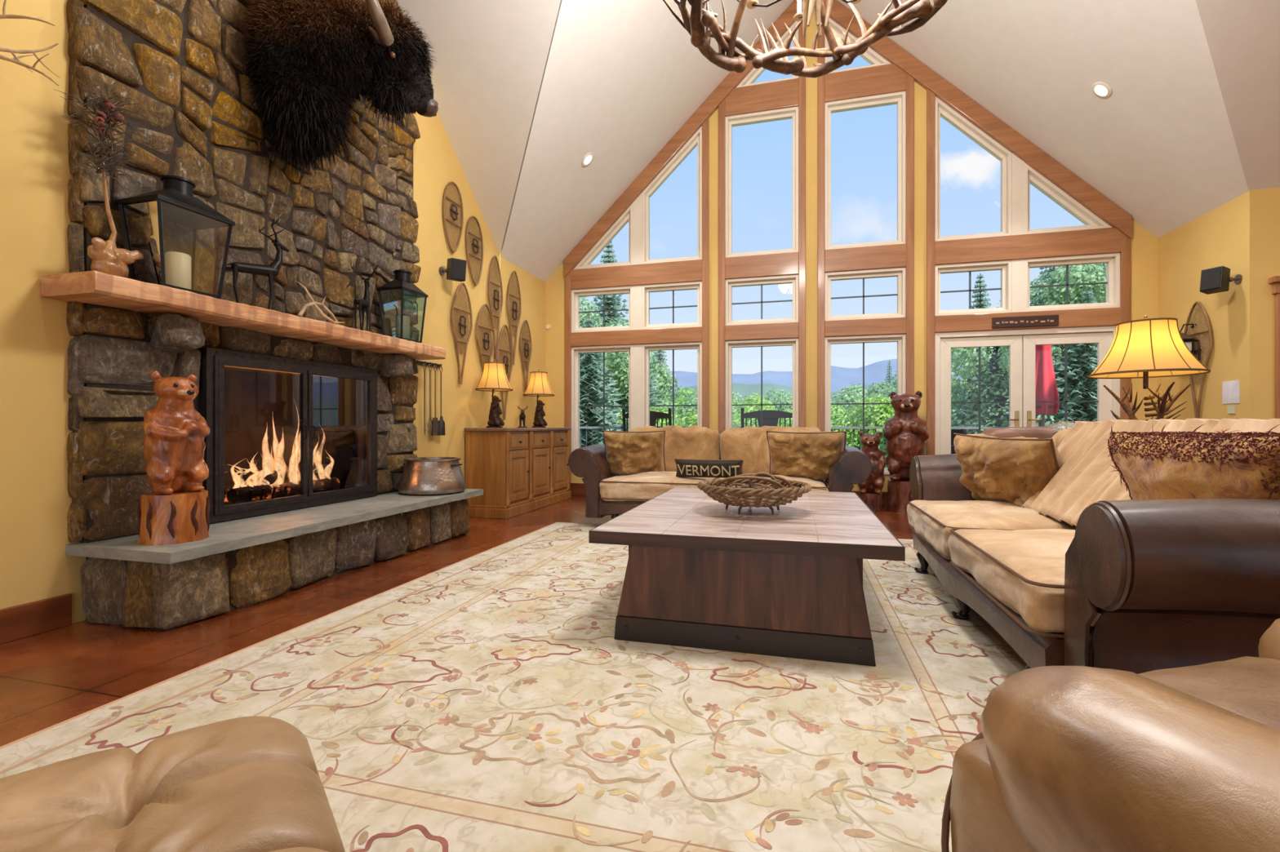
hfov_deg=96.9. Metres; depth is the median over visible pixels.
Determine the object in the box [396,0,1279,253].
ceiling
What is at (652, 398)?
spruce tree
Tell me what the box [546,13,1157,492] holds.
wall
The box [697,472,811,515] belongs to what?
basket
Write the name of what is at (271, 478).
log
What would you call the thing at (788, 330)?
trim
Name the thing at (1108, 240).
trim
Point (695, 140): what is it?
window
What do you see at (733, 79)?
trim
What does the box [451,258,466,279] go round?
grille
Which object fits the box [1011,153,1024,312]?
trim
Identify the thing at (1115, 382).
door frame
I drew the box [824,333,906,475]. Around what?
window
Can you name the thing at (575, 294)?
window
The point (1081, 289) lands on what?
broadleaf tree
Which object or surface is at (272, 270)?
deer figurine
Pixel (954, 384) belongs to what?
broadleaf tree
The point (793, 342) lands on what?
window
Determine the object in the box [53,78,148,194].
dried plant
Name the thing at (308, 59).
head
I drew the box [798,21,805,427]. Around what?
trim
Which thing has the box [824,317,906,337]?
trim
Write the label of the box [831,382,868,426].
broadleaf tree
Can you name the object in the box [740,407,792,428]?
rocking chair
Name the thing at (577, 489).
baseboard
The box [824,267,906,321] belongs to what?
window
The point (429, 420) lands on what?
tongs
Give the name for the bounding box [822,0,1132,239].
trim
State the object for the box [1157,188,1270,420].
wall
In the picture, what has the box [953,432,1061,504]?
throw pillow
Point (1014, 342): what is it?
door
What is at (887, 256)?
trim
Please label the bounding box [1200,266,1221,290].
grille
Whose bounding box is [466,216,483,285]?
snowshoe
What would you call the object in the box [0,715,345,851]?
tufted ottoman
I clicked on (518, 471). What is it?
sideboard
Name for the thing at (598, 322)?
broadleaf tree
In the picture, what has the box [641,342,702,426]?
window
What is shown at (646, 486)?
seat cushion
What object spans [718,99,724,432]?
trim
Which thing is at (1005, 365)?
broadleaf tree
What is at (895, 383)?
broadleaf tree
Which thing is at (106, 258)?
vase
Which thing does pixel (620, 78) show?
ceiling
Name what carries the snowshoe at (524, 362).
attached to the wall at (35, 501)
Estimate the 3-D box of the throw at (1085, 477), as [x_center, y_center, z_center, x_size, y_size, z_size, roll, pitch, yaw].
[2.268,0.215,2.396,0.707,0.496,1.647,0,0,15]
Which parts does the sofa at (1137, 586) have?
arm, arm, rail, arm, arm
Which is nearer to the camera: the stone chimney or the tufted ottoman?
the tufted ottoman
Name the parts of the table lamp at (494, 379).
lamp shade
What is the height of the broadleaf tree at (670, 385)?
8.251 m
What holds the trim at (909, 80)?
attached to the wall at (1144, 245)
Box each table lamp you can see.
[475,359,513,427]
[522,368,554,427]
[1087,315,1210,421]
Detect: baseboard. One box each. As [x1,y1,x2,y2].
[0,593,71,644]
[569,483,887,506]
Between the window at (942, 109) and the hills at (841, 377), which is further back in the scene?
the hills at (841, 377)
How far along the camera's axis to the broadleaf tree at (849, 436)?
22.47 m
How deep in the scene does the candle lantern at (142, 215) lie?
2.85 m
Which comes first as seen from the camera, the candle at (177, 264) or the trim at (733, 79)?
the candle at (177, 264)
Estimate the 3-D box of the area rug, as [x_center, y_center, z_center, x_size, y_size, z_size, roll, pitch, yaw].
[0.181,0.943,2.941,3.280,0.013,4.470,0,0,15]
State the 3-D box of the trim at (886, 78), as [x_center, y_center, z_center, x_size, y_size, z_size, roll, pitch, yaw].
[2.708,-4.115,6.853,0.912,0.334,0.159,0,0,15]
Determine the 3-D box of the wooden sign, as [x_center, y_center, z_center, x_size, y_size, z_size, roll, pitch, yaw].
[4.294,-1.165,6.325,0.645,0.120,0.022,0,0,15]
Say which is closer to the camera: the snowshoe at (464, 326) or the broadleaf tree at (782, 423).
the snowshoe at (464, 326)
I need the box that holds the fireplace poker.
[422,363,430,435]
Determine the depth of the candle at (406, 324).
4.64 m
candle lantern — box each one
[115,175,235,299]
[376,269,427,342]
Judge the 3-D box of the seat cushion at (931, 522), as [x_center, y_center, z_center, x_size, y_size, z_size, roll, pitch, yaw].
[2.016,0.565,3.178,0.807,0.265,1.064,0,0,15]
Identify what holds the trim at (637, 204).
attached to the wall at (1144, 245)
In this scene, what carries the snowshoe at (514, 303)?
attached to the wall at (35, 501)
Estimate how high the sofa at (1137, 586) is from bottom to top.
0.956 m
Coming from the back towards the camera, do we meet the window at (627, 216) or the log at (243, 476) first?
the window at (627, 216)
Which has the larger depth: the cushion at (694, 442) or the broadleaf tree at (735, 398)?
the broadleaf tree at (735, 398)
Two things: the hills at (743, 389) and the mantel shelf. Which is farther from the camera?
the hills at (743, 389)
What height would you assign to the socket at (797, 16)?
0.085 m
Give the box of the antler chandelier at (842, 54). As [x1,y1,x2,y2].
[662,0,947,78]
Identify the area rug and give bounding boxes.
[0,522,1026,851]
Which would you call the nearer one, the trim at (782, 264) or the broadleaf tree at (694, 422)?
the trim at (782, 264)
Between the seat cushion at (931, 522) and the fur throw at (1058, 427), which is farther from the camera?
the fur throw at (1058, 427)
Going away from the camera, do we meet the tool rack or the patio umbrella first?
the tool rack
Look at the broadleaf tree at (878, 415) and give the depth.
21.53 m
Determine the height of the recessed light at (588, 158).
0.127 m
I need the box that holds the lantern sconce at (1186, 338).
[1179,324,1198,355]
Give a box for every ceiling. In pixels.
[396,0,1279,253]
[500,0,794,282]
[836,0,1248,238]
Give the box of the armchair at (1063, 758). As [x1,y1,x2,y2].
[941,617,1279,851]
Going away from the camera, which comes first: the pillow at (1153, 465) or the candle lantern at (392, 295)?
the pillow at (1153, 465)
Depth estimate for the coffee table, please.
2.38 m
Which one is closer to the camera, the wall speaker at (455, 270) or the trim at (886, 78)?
the wall speaker at (455, 270)
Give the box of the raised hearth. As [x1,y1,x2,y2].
[65,488,483,631]
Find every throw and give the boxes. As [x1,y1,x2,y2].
[1013,418,1279,526]
[1045,419,1089,435]
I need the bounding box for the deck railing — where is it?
[579,424,1006,452]
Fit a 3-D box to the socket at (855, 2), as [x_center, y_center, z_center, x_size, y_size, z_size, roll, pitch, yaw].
[1.192,-2.393,3.130,0.070,0.085,0.068,0,0,15]
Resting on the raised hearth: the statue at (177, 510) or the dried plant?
the statue at (177, 510)
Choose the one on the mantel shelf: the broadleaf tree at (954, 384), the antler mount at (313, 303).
the antler mount at (313, 303)
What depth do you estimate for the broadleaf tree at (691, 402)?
29.21 m
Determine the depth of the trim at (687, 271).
7.52 m
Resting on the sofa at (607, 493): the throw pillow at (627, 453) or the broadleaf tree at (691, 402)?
the throw pillow at (627, 453)
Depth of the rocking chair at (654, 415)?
8.76 m
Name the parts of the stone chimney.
fireplace door, fire grate, door handle, door handle, fireplace door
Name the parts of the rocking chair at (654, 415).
post, crest rail, post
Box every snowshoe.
[443,181,463,253]
[450,282,472,384]
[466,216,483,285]
[475,303,495,371]
[488,255,502,359]
[496,324,512,420]
[506,270,521,364]
[520,320,532,391]
[1183,301,1213,417]
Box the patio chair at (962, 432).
[951,430,966,453]
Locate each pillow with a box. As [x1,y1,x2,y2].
[602,430,666,475]
[674,458,742,478]
[765,431,846,480]
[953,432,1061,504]
[1104,423,1279,500]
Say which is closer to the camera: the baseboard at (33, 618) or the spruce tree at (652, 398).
the baseboard at (33, 618)
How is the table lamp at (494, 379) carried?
on the sideboard
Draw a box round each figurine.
[226,216,288,309]
[350,263,378,331]
[516,405,528,427]
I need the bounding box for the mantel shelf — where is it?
[40,270,445,360]
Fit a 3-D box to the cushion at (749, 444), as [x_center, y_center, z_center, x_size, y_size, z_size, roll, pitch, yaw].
[1.279,0.265,5.530,1.023,0.543,0.361,0,0,15]
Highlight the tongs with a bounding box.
[427,364,431,433]
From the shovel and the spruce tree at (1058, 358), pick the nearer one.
the shovel
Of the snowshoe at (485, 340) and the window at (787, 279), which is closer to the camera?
the snowshoe at (485, 340)
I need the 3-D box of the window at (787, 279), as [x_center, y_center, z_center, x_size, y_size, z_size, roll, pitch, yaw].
[1.543,-1.575,7.196,0.903,0.594,0.152,0,0,15]
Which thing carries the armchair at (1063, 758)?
on the area rug
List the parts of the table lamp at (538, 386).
lamp shade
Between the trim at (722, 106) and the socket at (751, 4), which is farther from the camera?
the trim at (722, 106)
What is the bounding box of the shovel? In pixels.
[431,364,440,435]
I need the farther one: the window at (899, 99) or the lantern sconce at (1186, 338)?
the window at (899, 99)
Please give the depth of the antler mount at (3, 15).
2.43 m
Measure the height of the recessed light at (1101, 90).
0.127 m
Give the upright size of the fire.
0.696 m
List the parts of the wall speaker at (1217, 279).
wall plate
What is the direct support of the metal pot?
on the raised hearth
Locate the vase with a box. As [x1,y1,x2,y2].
[87,162,143,277]
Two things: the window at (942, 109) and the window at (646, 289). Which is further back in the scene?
the window at (646, 289)
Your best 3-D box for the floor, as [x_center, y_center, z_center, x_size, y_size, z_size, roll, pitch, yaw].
[2.350,1.010,-0.123,11.800,0.120,14.000,0,0,15]
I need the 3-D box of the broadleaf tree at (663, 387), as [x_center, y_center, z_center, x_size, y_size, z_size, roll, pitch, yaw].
[-1.382,0.593,20.781,5.553,9.228,3.863,0,0,-25]
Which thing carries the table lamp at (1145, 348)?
on the console table
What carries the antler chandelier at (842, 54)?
hanging from the ceiling at (620, 78)
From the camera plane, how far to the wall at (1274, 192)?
4.78 m
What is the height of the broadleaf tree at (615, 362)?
9.570 m
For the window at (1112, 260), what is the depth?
6.26 m
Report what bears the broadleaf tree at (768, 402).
on the meadow
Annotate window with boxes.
[571,285,632,333]
[571,344,632,452]
[573,203,632,269]
[641,126,702,264]
[641,280,702,329]
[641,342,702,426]
[724,106,798,257]
[724,274,798,325]
[724,337,798,430]
[736,21,798,88]
[824,17,890,73]
[824,91,906,249]
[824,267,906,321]
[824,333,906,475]
[934,96,1011,241]
[934,260,1011,315]
[1024,162,1111,234]
[1024,253,1119,311]
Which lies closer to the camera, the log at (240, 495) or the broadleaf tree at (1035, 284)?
the log at (240, 495)
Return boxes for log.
[224,475,319,502]
[226,477,340,503]
[237,466,300,485]
[263,457,277,484]
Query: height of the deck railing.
1.030 m
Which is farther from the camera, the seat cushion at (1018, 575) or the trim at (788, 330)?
the trim at (788, 330)
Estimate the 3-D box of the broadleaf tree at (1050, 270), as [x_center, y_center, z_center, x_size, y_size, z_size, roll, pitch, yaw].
[13.892,-0.470,19.023,5.629,11.559,5.535,0,0,-25]
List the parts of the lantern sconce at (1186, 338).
glass, arm, frame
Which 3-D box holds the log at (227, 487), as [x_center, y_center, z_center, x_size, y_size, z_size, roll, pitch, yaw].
[-2.620,0.444,4.047,0.121,0.124,0.792,0,0,15]
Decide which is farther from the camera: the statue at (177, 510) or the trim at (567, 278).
the trim at (567, 278)
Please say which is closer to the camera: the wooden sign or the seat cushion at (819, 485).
the seat cushion at (819, 485)
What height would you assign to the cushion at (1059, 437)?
0.547 m
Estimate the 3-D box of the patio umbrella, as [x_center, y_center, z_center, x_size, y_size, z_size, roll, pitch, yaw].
[5.753,-0.210,8.091,0.480,2.330,0.480,0,0,15]
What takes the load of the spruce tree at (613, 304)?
on the meadow
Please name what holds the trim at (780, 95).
attached to the wall at (1144, 245)
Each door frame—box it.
[934,325,1119,454]
[1267,275,1279,418]
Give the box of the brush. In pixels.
[438,366,444,435]
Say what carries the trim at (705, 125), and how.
attached to the wall at (1144, 245)
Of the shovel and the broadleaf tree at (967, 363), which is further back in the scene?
the broadleaf tree at (967, 363)
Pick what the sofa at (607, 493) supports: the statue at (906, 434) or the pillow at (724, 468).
the pillow at (724, 468)
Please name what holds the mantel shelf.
attached to the stone chimney
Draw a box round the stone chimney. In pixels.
[66,0,421,542]
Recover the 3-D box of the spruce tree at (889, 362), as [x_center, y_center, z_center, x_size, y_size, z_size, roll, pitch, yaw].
[17.564,0.914,39.940,3.053,11.127,3.147,0,0,15]
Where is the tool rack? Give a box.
[416,360,442,367]
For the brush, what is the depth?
5.46 m
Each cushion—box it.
[599,471,715,501]
[628,425,719,471]
[719,475,828,492]
[720,425,821,474]
[906,500,1075,558]
[948,528,1075,633]
[981,426,1057,438]
[1051,428,1071,448]
[1137,656,1279,729]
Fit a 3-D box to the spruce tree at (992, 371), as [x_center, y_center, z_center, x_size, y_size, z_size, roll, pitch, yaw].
[11.017,0.769,17.328,4.851,8.838,5.036,0,0,15]
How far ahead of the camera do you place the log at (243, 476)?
3.80 m
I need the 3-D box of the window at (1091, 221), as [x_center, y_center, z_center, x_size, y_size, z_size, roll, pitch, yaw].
[4.738,-2.550,6.324,0.840,0.815,0.152,0,0,15]
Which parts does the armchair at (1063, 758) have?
arm, arm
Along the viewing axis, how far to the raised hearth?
3.03 m
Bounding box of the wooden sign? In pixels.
[991,315,1058,328]
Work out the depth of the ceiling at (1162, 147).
5.23 m
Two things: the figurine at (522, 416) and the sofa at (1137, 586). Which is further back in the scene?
the figurine at (522, 416)
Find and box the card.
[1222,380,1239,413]
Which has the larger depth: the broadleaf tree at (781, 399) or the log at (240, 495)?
the broadleaf tree at (781, 399)
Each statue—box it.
[137,370,209,546]
[857,431,886,512]
[883,391,929,513]
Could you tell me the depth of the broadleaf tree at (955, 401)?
18.30 m
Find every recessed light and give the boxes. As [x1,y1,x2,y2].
[581,152,593,166]
[1091,81,1111,97]
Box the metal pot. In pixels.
[398,457,466,495]
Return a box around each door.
[940,335,1022,454]
[1022,332,1111,426]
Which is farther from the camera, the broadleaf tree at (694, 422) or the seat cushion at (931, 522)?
the broadleaf tree at (694, 422)
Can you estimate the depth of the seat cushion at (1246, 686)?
0.94 m
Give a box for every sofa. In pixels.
[568,425,871,519]
[906,428,1279,674]
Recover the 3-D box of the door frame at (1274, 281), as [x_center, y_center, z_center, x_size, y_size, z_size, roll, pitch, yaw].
[5.844,-0.150,4.606,1.140,2.200,0.073,0,0,15]
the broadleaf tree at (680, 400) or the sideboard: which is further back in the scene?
the broadleaf tree at (680, 400)
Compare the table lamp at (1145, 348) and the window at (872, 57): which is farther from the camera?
the window at (872, 57)
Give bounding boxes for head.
[236,0,438,180]
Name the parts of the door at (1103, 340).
handle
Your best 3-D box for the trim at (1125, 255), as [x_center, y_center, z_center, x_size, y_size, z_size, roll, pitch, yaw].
[5.225,-0.590,6.106,0.085,3.079,0.035,0,0,15]
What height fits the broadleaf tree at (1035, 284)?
10.833 m
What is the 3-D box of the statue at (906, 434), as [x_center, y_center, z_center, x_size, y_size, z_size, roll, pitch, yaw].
[2.967,0.280,6.321,0.425,1.340,0.430,0,0,-19]
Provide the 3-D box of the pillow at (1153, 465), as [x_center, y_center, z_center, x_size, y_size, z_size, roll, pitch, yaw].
[1.956,0.225,1.920,0.371,0.493,0.839,0,0,10]
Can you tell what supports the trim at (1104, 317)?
attached to the wall at (1144, 245)
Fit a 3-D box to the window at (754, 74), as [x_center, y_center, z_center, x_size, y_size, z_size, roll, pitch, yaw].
[1.601,-4.662,7.180,0.784,0.760,0.152,0,0,15]
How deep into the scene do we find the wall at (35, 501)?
2.66 m
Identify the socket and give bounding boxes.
[746,0,758,8]
[793,1,802,22]
[850,0,861,4]
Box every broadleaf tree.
[579,296,652,408]
[579,297,608,441]
[593,397,778,435]
[600,318,668,421]
[601,372,681,401]
[650,361,697,426]
[665,386,695,422]
[676,388,746,425]
[676,392,754,426]
[732,392,792,426]
[737,411,792,426]
[757,387,792,413]
[778,401,870,449]
[831,371,959,419]
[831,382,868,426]
[831,393,894,467]
[866,372,959,403]
[951,346,1008,434]
[951,377,972,404]
[951,395,982,433]
[966,344,1085,426]
[994,263,1106,414]
[996,271,1076,373]
[1036,263,1106,413]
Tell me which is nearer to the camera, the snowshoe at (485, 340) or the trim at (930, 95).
the snowshoe at (485, 340)
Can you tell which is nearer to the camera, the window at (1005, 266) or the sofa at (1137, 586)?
the sofa at (1137, 586)
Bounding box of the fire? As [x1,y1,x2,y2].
[228,402,333,488]
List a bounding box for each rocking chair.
[622,408,671,431]
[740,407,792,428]
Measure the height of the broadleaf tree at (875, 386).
8.235 m
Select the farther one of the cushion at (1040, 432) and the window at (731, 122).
the window at (731, 122)
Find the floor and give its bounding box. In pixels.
[0,495,913,746]
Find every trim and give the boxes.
[564,0,803,277]
[564,271,571,483]
[570,259,702,289]
[570,326,702,346]
[632,193,642,428]
[702,117,708,428]
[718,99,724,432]
[724,78,798,116]
[724,252,798,279]
[724,322,798,341]
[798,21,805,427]
[817,20,824,431]
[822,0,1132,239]
[824,63,906,102]
[824,244,906,272]
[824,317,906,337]
[906,73,914,395]
[926,88,934,455]
[934,227,1121,265]
[934,307,1121,333]
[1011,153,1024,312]
[1120,232,1130,419]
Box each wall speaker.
[439,257,466,281]
[1200,266,1242,294]
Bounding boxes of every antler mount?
[0,0,60,86]
[297,281,345,324]
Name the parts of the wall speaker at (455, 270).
wall plate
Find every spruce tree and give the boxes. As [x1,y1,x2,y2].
[579,314,628,448]
[581,240,628,394]
[612,356,666,426]
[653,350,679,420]
[882,360,893,400]
[951,346,1008,434]
[952,273,995,395]
[997,344,1079,426]
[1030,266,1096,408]
[1037,289,1097,426]
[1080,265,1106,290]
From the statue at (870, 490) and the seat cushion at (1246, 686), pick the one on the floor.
the statue at (870, 490)
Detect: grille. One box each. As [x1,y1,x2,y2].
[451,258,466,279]
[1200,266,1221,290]
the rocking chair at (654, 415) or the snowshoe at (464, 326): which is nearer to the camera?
the snowshoe at (464, 326)
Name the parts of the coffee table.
panel, foot rail, panel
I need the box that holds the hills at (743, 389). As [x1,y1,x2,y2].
[666,381,962,404]
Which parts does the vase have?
stem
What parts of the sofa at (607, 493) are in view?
arm, arm, rail, arm, arm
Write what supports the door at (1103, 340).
in the wall at (1144, 245)
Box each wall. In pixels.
[0,0,546,623]
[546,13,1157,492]
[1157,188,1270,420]
[1270,187,1279,418]
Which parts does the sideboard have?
door, drawer, drawer panel, door, drawer, drawer panel, door, drawer, drawer panel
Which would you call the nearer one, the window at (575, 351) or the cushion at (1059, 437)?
the cushion at (1059, 437)
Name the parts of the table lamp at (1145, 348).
stem, lamp shade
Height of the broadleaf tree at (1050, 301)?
10.929 m
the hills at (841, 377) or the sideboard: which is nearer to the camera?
the sideboard
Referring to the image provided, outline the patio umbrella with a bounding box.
[1035,345,1059,426]
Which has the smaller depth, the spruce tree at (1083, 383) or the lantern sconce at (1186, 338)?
the lantern sconce at (1186, 338)
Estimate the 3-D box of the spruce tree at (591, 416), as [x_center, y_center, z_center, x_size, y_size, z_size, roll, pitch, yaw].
[-1.620,0.852,16.522,4.976,8.204,4.739,0,0,-23]
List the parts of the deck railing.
rail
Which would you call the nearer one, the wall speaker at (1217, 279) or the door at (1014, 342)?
the wall speaker at (1217, 279)
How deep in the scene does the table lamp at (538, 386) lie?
6.95 m
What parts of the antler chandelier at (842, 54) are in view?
lamp arm, lamp arm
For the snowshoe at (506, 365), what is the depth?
6.75 m
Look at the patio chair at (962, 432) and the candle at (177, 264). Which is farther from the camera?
the patio chair at (962, 432)
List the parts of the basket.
handle, handle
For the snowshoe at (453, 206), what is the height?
0.722 m
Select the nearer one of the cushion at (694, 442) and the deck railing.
the cushion at (694, 442)
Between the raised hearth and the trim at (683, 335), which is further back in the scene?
the trim at (683, 335)
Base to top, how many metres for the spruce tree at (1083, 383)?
8.998 m
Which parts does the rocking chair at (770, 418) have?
post, crest rail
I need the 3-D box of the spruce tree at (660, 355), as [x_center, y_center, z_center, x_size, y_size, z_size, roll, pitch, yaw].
[1.015,0.329,30.032,3.574,10.757,3.947,0,0,31]
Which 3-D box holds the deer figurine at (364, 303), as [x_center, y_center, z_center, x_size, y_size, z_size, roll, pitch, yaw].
[-2.051,-0.965,4.239,0.190,0.548,0.275,0,0,-37]
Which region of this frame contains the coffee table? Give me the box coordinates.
[588,487,905,666]
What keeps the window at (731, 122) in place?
in the wall at (1144, 245)
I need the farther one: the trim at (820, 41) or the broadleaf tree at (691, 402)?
the broadleaf tree at (691, 402)
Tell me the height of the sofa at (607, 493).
0.959 m
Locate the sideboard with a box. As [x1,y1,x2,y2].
[463,427,571,519]
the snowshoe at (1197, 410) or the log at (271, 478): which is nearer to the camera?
the log at (271, 478)
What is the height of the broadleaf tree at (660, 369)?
7.765 m
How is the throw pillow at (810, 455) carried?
on the sofa at (607, 493)
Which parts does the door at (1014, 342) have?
handle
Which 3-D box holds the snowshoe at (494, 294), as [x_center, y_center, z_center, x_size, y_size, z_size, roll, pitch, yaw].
[-1.657,-1.365,6.524,0.037,1.192,0.322,0,0,15]
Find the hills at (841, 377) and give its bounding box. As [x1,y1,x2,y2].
[666,355,994,391]
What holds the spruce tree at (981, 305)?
on the meadow
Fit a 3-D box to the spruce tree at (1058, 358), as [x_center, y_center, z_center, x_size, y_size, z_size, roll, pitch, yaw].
[11.507,0.846,16.431,4.738,8.593,4.498,0,0,15]
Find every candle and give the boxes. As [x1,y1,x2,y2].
[164,251,191,289]
[395,315,409,339]
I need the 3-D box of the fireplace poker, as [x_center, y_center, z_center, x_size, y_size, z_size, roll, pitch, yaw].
[-1.967,-0.244,5.223,0.047,0.669,0.046,0,0,15]

